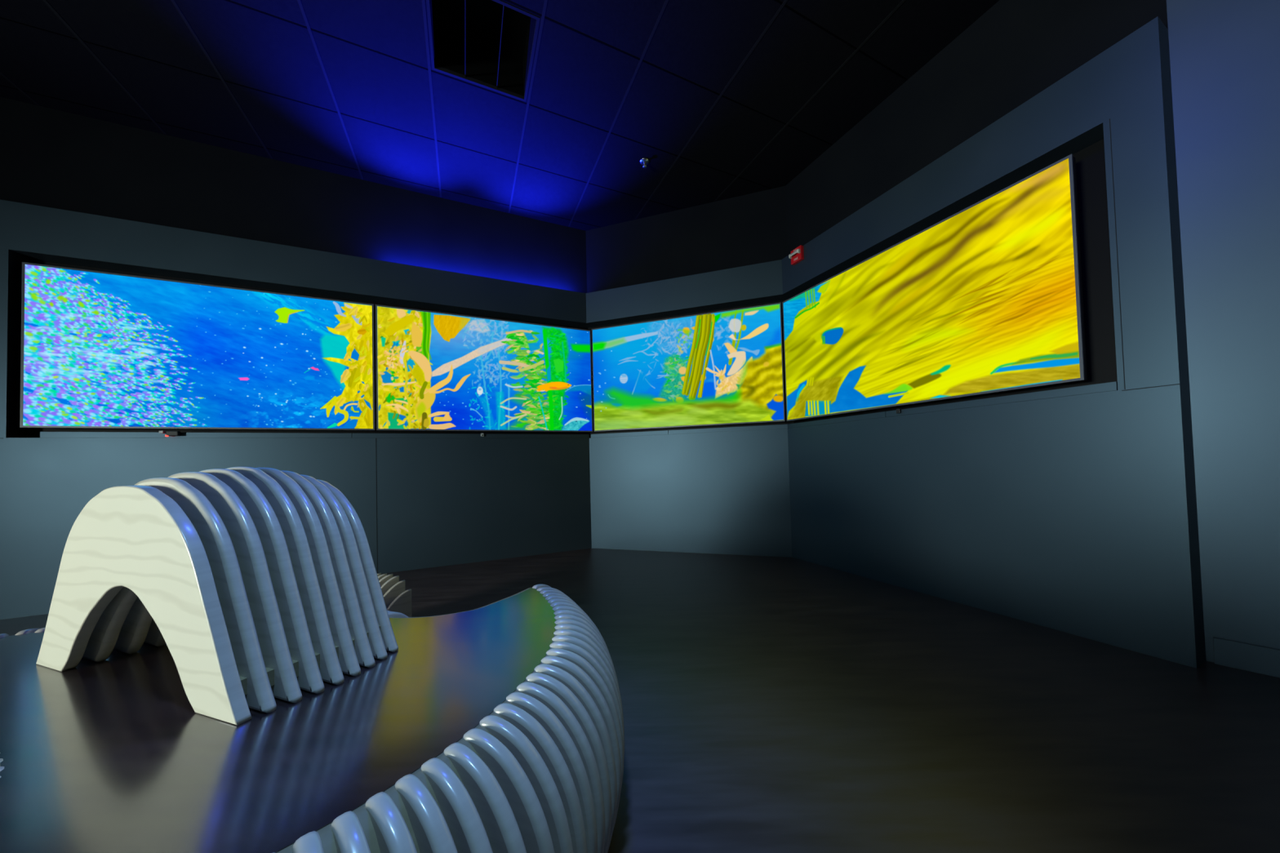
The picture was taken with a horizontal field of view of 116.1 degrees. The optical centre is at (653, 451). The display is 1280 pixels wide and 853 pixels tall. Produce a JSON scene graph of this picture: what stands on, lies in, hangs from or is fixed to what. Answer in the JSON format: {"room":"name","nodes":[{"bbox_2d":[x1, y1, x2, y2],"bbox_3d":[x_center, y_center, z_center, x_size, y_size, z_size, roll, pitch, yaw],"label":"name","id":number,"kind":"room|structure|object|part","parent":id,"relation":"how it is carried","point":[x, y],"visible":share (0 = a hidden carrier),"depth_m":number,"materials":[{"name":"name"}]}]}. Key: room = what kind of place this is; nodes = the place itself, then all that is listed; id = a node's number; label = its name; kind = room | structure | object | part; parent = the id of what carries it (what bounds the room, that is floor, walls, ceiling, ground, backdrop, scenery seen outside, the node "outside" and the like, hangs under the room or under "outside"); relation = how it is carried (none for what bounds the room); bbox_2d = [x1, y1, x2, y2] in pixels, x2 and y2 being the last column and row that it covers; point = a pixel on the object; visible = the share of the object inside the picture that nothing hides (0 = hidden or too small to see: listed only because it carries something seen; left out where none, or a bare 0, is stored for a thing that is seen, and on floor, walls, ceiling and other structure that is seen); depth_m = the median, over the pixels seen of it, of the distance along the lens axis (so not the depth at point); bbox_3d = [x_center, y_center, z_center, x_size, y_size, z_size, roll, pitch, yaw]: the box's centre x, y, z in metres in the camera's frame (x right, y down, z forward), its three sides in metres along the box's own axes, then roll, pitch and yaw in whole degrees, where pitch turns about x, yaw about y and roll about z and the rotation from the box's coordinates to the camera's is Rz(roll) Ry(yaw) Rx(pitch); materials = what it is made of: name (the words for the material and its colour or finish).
{"room":"museum exhibit room","nodes":[
{"label":"museum exhibit room","id":0,"kind":"room"},
{"bbox_2d":[0,97,591,619],"bbox_3d":[-3.841,-0.664,2.852,7.056,3.447,0.260,-1,-2,-25],"label":"wall","id":1,"kind":"structure","parent":0,"point":[76,189],"depth_m":3.21,"materials":[{"name":"grey paint"}]},
{"bbox_2d":[159,431,180,436],"bbox_3d":[-3.457,-0.127,2.848,0.100,0.044,0.035,-1,-2,-25],"label":"sensor","id":2,"kind":"object","parent":1,"relation":"attached to","point":[167,433],"visible":1,"depth_m":2.84,"materials":[{"name":"black plastic"}]},
{"bbox_2d":[40,431,351,438],"bbox_3d":[-3.272,-0.121,2.982,1.660,0.039,0.040,-1,-2,-25],"label":"trim","id":3,"kind":"structure","parent":1,"relation":"attached to","point":[42,434],"depth_m":2.93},
{"bbox_2d":[19,262,375,430],"bbox_3d":[-3.257,-0.704,3.037,1.896,1.077,0.125,-1,-2,-25],"label":"wall display","id":4,"kind":"object","parent":1,"relation":"attached to","point":[100,349],"visible":1,"depth_m":2.90,"materials":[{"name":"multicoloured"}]},
{"bbox_2d":[375,438,377,573],"bbox_3d":[-2.343,0.459,3.374,0.004,1.149,0.002,-1,-2,-25],"label":"trim","id":5,"kind":"structure","parent":1,"relation":"attached to","point":[375,438],"depth_m":3.37,"materials":[{"name":"black metal"}]},
{"bbox_2d":[351,433,589,438],"bbox_3d":[-1.604,-0.147,3.773,2.028,0.039,0.040,-1,-2,-25],"label":"trim","id":6,"kind":"structure","parent":1,"relation":"attached to","point":[353,435],"depth_m":3.67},
{"bbox_2d":[375,304,592,431],"bbox_3d":[-1.534,-0.730,3.852,1.893,1.077,0.125,-1,-2,-25],"label":"wall display","id":7,"kind":"object","parent":1,"relation":"attached to","point":[435,371],"visible":1,"depth_m":3.73,"materials":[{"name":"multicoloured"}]},
{"bbox_2d":[27,138,1117,438],"bbox_3d":[-0.880,-0.767,3.313,6.448,1.216,2.104,-2,-1,7],"label":"trim","id":8,"kind":"structure","parent":1,"relation":"attached to","point":[1091,188],"depth_m":1.97,"materials":[{"name":"black metal"}]},
{"bbox_2d":[0,0,999,231],"bbox_3d":[-1.103,-2.551,0.429,11.961,0.060,7.930,-2,-1,0],"label":"ceiling","id":9,"kind":"structure","parent":0,"point":[577,77],"depth_m":2.68,"materials":[{"name":"tile"}]},
{"bbox_2d":[0,0,906,226],"bbox_3d":[-1.103,-2.521,0.388,11.967,0.002,7.839,-2,-1,0],"label":"trim","id":10,"kind":"structure","parent":9,"relation":"attached to","point":[46,2],"depth_m":2.65,"materials":[{"name":"black metal"}]},
{"bbox_2d":[426,0,540,102],"bbox_3d":[-1.042,-2.605,2.429,0.582,0.267,0.582,-1,-2,-25],"label":"ceiling vent","id":11,"kind":"object","parent":9,"relation":"in","point":[490,42],"visible":1,"depth_m":2.59,"materials":[{"name":"black metal"}]},
{"bbox_2d":[640,157,649,168],"bbox_3d":[-0.076,-2.450,3.399,0.084,0.049,0.084,-2,-1,0],"label":"sprinkler","id":12,"kind":"object","parent":9,"relation":"attached to","point":[644,161],"visible":1,"depth_m":3.39,"materials":[{"name":"silver metal"}]},
{"bbox_2d":[0,548,1279,852],"bbox_3d":[-1.009,0.963,0.342,11.961,0.080,7.930,-2,-1,0],"label":"floor","id":13,"kind":"structure","parent":0,"point":[771,704],"depth_m":1.32,"materials":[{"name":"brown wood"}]},
{"bbox_2d":[0,584,624,852],"bbox_3d":[-1.053,0.701,0.267,2.024,0.443,2.702,-2,-1,0],"label":"bench","id":14,"kind":"object","parent":13,"relation":"on","point":[497,726],"visible":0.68,"depth_m":0.67,"materials":[{"name":"laminate"}]},
{"bbox_2d":[35,466,398,725],"bbox_3d":[-1.044,0.270,0.999,0.822,0.464,0.396,-2,-2,22],"label":"seat","id":15,"kind":"object","parent":14,"relation":"on","point":[260,585],"visible":1,"depth_m":0.85,"materials":[{"name":"white wood"}]},
{"bbox_3d":[-1.118,0.287,0.851,0.794,0.428,0.022,-2,-1,19],"label":"arch plate","id":16,"kind":"part","parent":15,"relation":"part of","materials":[{"name":"white wood"}]},
{"bbox_3d":[-1.094,0.279,0.885,0.794,0.443,0.022,-2,-2,20],"label":"arch plate","id":17,"kind":"part","parent":15,"relation":"part of","materials":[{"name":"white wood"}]},
{"bbox_3d":[-1.070,0.274,0.921,0.794,0.454,0.022,-2,-2,20],"label":"arch plate","id":18,"kind":"part","parent":15,"relation":"part of","materials":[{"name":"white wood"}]},
{"bbox_3d":[-1.049,0.271,0.957,0.794,0.460,0.022,-2,-2,21],"label":"arch plate","id":19,"kind":"part","parent":15,"relation":"part of","materials":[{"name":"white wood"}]},
{"bbox_3d":[-1.031,0.270,0.993,0.794,0.464,0.022,-2,-2,22],"label":"arch plate","id":20,"kind":"part","parent":15,"relation":"part of","materials":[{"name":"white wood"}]},
{"bbox_3d":[-1.017,0.272,1.031,0.794,0.461,0.022,-2,-2,23],"label":"arch plate","id":21,"kind":"part","parent":15,"relation":"part of","materials":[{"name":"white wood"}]},
{"bbox_3d":[-1.008,0.277,1.072,0.794,0.452,0.022,-2,-2,24],"label":"arch plate","id":22,"kind":"part","parent":15,"relation":"part of","materials":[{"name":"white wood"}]},
{"bbox_3d":[-1.001,0.284,1.113,0.794,0.440,0.022,-2,-2,25],"label":"arch plate","id":23,"kind":"part","parent":15,"relation":"part of","materials":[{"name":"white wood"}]},
{"bbox_3d":[-0.996,0.292,1.155,0.794,0.425,0.022,-2,-2,25],"label":"arch plate","id":24,"kind":"part","parent":15,"relation":"part of","materials":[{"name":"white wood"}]},
{"bbox_2d":[377,573,411,617],"bbox_3d":[-1.490,0.804,2.006,0.519,0.345,0.178,-2,-1,17],"label":"stool","id":25,"kind":"object","parent":13,"relation":"on","point":[396,598],"visible":0.25,"depth_m":1.99,"materials":[{"name":"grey wood"}]},
{"bbox_2d":[586,186,791,557],"bbox_3d":[0.289,-0.746,4.020,2.091,3.447,0.260,-2,-1,18],"label":"wall","id":26,"kind":"structure","parent":0,"point":[715,492],"depth_m":3.90,"materials":[{"name":"grey paint"}]},
{"bbox_2d":[591,430,668,438],"bbox_3d":[-0.253,-0.175,4.074,0.840,0.039,0.040,-2,-1,18],"label":"trim","id":27,"kind":"structure","parent":26,"relation":"attached to","point":[665,432],"depth_m":4.05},
{"bbox_2d":[591,302,785,431],"bbox_3d":[0.282,-0.777,3.934,1.890,1.077,0.125,-2,-1,18],"label":"wall display","id":28,"kind":"object","parent":26,"relation":"attached to","point":[722,367],"visible":1,"depth_m":3.84,"materials":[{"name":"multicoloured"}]},
{"bbox_2d":[668,424,787,434],"bbox_3d":[0.680,-0.208,3.774,1.114,0.039,0.040,-2,-1,18],"label":"trim","id":29,"kind":"structure","parent":26,"relation":"attached to","point":[776,426],"depth_m":3.74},
{"bbox_2d":[781,0,1206,668],"bbox_3d":[1.762,-0.818,2.700,0.260,3.447,2.231,-1,-2,-26],"label":"wall","id":30,"kind":"structure","parent":0,"point":[1077,515],"depth_m":2.07,"materials":[{"name":"grey paint"}]},
{"bbox_2d":[788,244,804,265],"bbox_3d":[1.222,-1.687,3.423,0.062,0.118,0.118,-1,-2,-26],"label":"fire alarm","id":31,"kind":"object","parent":30,"relation":"attached to","point":[797,255],"visible":1,"depth_m":3.40,"materials":[{"name":"red plastic"}]},
{"bbox_3d":[1.207,-1.695,3.416,0.026,0.034,0.110,-1,-2,-26],"label":"pull handle","id":32,"kind":"part","parent":31,"relation":"part of","materials":[{"name":"grey plastic"}]},
{"bbox_2d":[787,411,885,428],"bbox_3d":[1.421,-0.242,3.178,0.040,0.039,0.918,-1,-2,-26],"label":"trim","id":33,"kind":"structure","parent":30,"relation":"attached to","point":[878,415],"depth_m":3.09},
{"bbox_2d":[896,408,901,413],"bbox_3d":[1.633,-0.271,2.660,0.019,0.030,0.026,-1,-2,-26],"label":"stub","id":34,"kind":"object","parent":30,"relation":"attached to","point":[898,411],"visible":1,"depth_m":2.65,"materials":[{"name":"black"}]},
{"bbox_2d":[782,154,1087,421],"bbox_3d":[1.641,-0.842,2.755,0.125,1.077,1.893,-1,-2,-26],"label":"wall display","id":35,"kind":"object","parent":30,"relation":"attached to","point":[987,298],"visible":1,"depth_m":2.34,"materials":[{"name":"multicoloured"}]},
{"bbox_2d":[885,381,1117,417],"bbox_3d":[1.854,-0.276,2.277,0.040,0.039,1.077,-1,-2,-26],"label":"trim","id":36,"kind":"structure","parent":30,"relation":"attached to","point":[1111,386],"depth_m":2.11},
{"bbox_2d":[1109,118,1125,389],"bbox_3d":[2.062,-0.884,1.774,0.002,1.220,0.002,-1,-2,-26],"label":"trim","id":37,"kind":"structure","parent":30,"relation":"attached to","point":[1109,118],"depth_m":1.77,"materials":[{"name":"black metal"}]},
{"bbox_2d":[1121,383,1179,391],"bbox_3d":[2.109,-0.273,1.696,0.002,0.003,0.158,-1,-2,-26],"label":"trim","id":38,"kind":"structure","parent":30,"relation":"attached to","point":[1175,384],"depth_m":1.69,"materials":[{"name":"black metal"}]},
{"bbox_2d":[1165,0,1279,662],"bbox_3d":[3.627,-0.931,0.120,0.120,3.447,4.195,0,-2,-40],"label":"wall","id":39,"kind":"structure","parent":0,"point":[1224,55],"depth_m":1.60,"materials":[{"name":"grey paint"}]},
{"bbox_2d":[1213,636,1279,678],"bbox_3d":[3.621,0.739,0.036,0.014,0.105,4.155,0,-2,-40],"label":"baseboard","id":40,"kind":"structure","parent":39,"relation":"attached to","point":[1265,660],"depth_m":1.57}
]}

